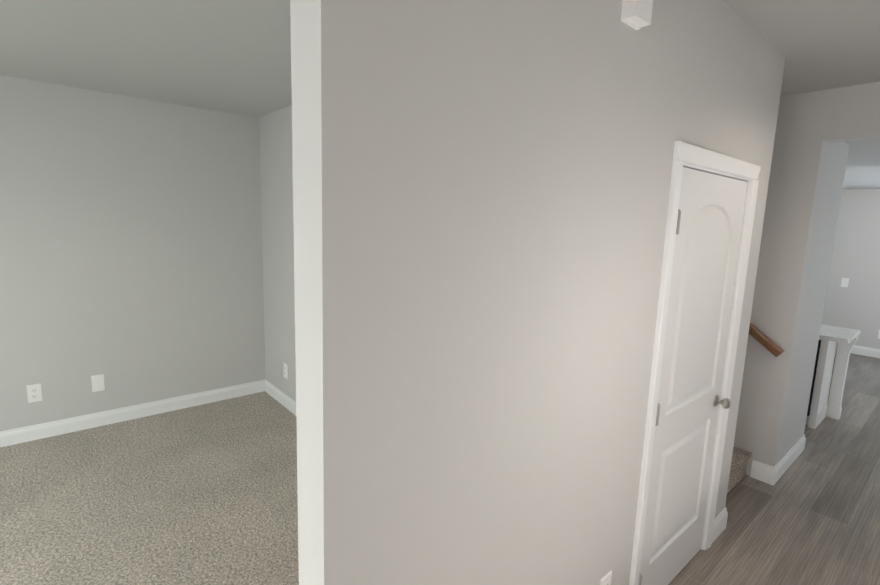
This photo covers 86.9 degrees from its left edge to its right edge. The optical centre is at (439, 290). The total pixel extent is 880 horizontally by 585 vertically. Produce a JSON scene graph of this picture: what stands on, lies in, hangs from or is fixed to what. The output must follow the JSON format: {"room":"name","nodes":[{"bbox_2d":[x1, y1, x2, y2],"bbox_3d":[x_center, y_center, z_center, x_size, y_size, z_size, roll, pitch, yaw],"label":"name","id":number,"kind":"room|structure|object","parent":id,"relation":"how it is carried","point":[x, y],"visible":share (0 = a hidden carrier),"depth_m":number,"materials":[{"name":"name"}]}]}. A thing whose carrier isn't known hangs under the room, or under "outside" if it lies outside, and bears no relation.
{"room":"hallway","nodes":[
{"label":"hallway","id":0,"kind":"room"},
{"bbox_2d":[0,75,265,431],"bbox_3d":[-3.416,-0.147,3.238,4.546,2.770,0.128,-5,11,-40],"label":"wall","id":1,"kind":"structure","parent":0,"point":[131,261],"depth_m":3.82,"materials":[{"name":"grey paint"}]},
{"bbox_2d":[26,383,42,402],"bbox_3d":[-3.119,0.793,3.574,0.084,0.138,0.008,-5,11,-40],"label":"outlet","id":2,"kind":"object","parent":1,"relation":"attached to","point":[34,392],"visible":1,"depth_m":3.57,"materials":[{"name":"white plastic"}]},
{"bbox_2d":[91,374,104,391],"bbox_3d":[-2.820,0.767,3.830,0.084,0.138,0.006,-5,11,-40],"label":"outlet","id":3,"kind":"object","parent":1,"relation":"attached to","point":[97,381],"visible":1,"depth_m":3.83,"materials":[{"name":"white plastic"}]},
{"bbox_2d":[0,379,727,543],"bbox_3d":[-2.007,1.373,2.102,6.635,0.132,3.810,-5,11,-40],"label":"baseboard","id":4,"kind":"structure","parent":1,"relation":"attached to","point":[44,430],"depth_m":3.98,"materials":[{"name":"white wood"}]},
{"bbox_2d":[0,391,298,584],"bbox_3d":[-2.210,1.447,2.004,4.330,0.026,3.751,-5,11,-40],"label":"floor carpet","id":5,"kind":"object","parent":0,"point":[204,494],"depth_m":2.89,"materials":[{"name":"beige carpet"}]},
{"bbox_2d":[259,105,295,401],"bbox_3d":[-0.509,-0.055,3.248,0.120,2.770,3.667,-5,11,-40],"label":"wall","id":6,"kind":"structure","parent":0,"point":[276,155],"depth_m":4.26,"materials":[{"name":"grey paint"}]},
{"bbox_2d":[283,363,287,378],"bbox_3d":[-1.444,0.754,4.335,0.008,0.138,0.084,-5,11,-40],"label":"outlet","id":7,"kind":"object","parent":6,"relation":"attached to","point":[285,370],"visible":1,"depth_m":4.33,"materials":[{"name":"white plastic"}]},
{"bbox_2d":[0,0,879,117],"bbox_3d":[-1.160,-1.226,1.440,7.740,0.120,5.630,-5,11,-40],"label":"ceiling","id":8,"kind":"structure","parent":0,"point":[231,56],"depth_m":2.48,"materials":[{"name":"grey paint"}]},
{"bbox_2d":[290,0,784,584],"bbox_3d":[-0.783,0.342,0.541,6.620,2.770,0.128,-5,11,-40],"label":"wall","id":9,"kind":"structure","parent":0,"point":[480,200],"depth_m":1.19,"materials":[{"name":"grey paint"}]},
{"bbox_2d":[600,570,611,584],"bbox_3d":[0.663,1.208,1.863,0.084,0.138,0.008,-5,11,-40],"label":"outlet","id":10,"kind":"object","parent":9,"relation":"attached to","point":[605,580],"visible":1,"depth_m":1.86,"materials":[{"name":"white plastic"}]},
{"bbox_2d":[621,0,652,29],"bbox_3d":[0.604,-0.901,1.410,0.100,0.170,0.047,-5,11,-40],"label":"box","id":11,"kind":"object","parent":9,"relation":"attached to","point":[636,14],"visible":1,"depth_m":1.40,"materials":[{"name":"white"}]},
{"bbox_2d":[639,167,747,584],"bbox_3d":[1.216,0.492,2.205,0.808,2.028,0.105,-5,11,-40],"label":"closet door","id":12,"kind":"structure","parent":9,"relation":"in","point":[708,236],"depth_m":2.19,"materials":[{"name":"white wood"}]},
{"bbox_2d":[629,140,760,584],"bbox_3d":[1.177,0.446,2.256,0.964,2.122,0.152,-5,11,-40],"label":"door frame","id":13,"kind":"structure","parent":9,"relation":"attached to","point":[688,155],"depth_m":1.99,"materials":[{"name":"white wood"}]},
{"bbox_2d":[668,353,879,584],"bbox_3d":[1.448,1.466,2.873,13.160,0.060,7.600,-5,11,-40],"label":"floor","id":14,"kind":"structure","parent":0,"point":[811,516],"depth_m":2.99,"materials":[{"name":"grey wood"}]},
{"bbox_2d":[727,446,751,492],"bbox_3d":[0.801,-0.037,4.395,0.806,2.418,3.742,-5,11,-40],"label":"flight","id":15,"kind":"object","parent":14,"relation":"on","point":[741,458],"visible":0.04,"depth_m":3.32,"materials":[{"name":"carpet"}]},
{"bbox_2d":[806,332,860,428],"bbox_3d":[2.946,0.699,5.244,0.620,0.850,2.503,-5,11,-40],"label":"kitchen island","id":16,"kind":"object","parent":14,"relation":"on","point":[835,346],"depth_m":4.42,"materials":[{"name":"white wood"}]},
{"bbox_2d":[819,324,860,339],"bbox_3d":[2.987,0.259,5.196,0.640,0.036,2.510,-5,11,-40],"label":"island countertop","id":17,"kind":"structure","parent":16,"relation":"on","point":[831,333],"depth_m":4.31,"materials":[{"name":"white stone"}]},
{"bbox_2d":[734,89,829,475],"bbox_3d":[1.204,-0.208,4.637,0.120,2.770,3.900,-5,11,-40],"label":"wall","id":18,"kind":"structure","parent":0,"point":[806,180],"depth_m":3.21,"materials":[{"name":"grey paint"}]},
{"bbox_2d":[749,322,783,356],"bbox_3d":[1.411,-0.842,4.163,0.088,2.234,3.033,-5,11,-40],"label":"stair handrail","id":19,"kind":"object","parent":18,"relation":"attached to","point":[766,342],"depth_m":3.24,"materials":[{"name":"brown wood"}]},
{"bbox_2d":[782,141,848,457],"bbox_3d":[2.764,0.131,3.528,0.700,2.530,0.120,-5,11,-40],"label":"wall","id":20,"kind":"structure","parent":0,"point":[836,167],"depth_m":3.48,"materials":[{"name":"grey paint"}]},
{"bbox_2d":[750,434,805,485],"bbox_3d":[2.670,1.292,3.652,0.880,0.132,0.150,-5,11,-40],"label":"baseboard","id":21,"kind":"structure","parent":20,"relation":"attached to","point":[767,474],"depth_m":3.40,"materials":[{"name":"white wood"}]},
{"bbox_2d":[821,188,879,348],"bbox_3d":[6.414,-0.256,6.892,0.150,2.530,7.300,-5,11,-40],"label":"wall","id":22,"kind":"structure","parent":0,"point":[855,303],"depth_m":6.96,"materials":[{"name":"grey paint"}]},
{"bbox_2d":[841,278,848,286],"bbox_3d":[6.165,-0.115,7.076,0.009,0.138,0.084,-5,11,-40],"label":"light switch","id":23,"kind":"object","parent":22,"relation":"attached to","point":[844,282],"visible":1,"depth_m":7.07,"materials":[{"name":"white plastic"}]},
{"bbox_2d":[850,345,879,357],"bbox_3d":[6.313,0.905,7.012,0.015,0.132,7.300,-5,11,-40],"label":"baseboard","id":24,"kind":"structure","parent":22,"relation":"attached to","point":[866,351],"depth_m":6.93,"materials":[{"name":"white wood"}]},
{"bbox_2d":[823,82,879,142],"bbox_3d":[2.989,-1.049,2.469,0.140,0.350,1.440,-5,11,-40],"label":"header beam","id":25,"kind":"structure","parent":0,"point":[853,113],"depth_m":2.87,"materials":[{"name":"grey paint"}]},
{"bbox_2d":[843,138,879,188],"bbox_3d":[4.464,-1.336,5.001,5.420,0.120,7.600,-5,11,-40],"label":"ceiling","id":26,"kind":"structure","parent":0,"point":[862,170],"depth_m":4.52,"materials":[{"name":"grey paint"}]}
]}

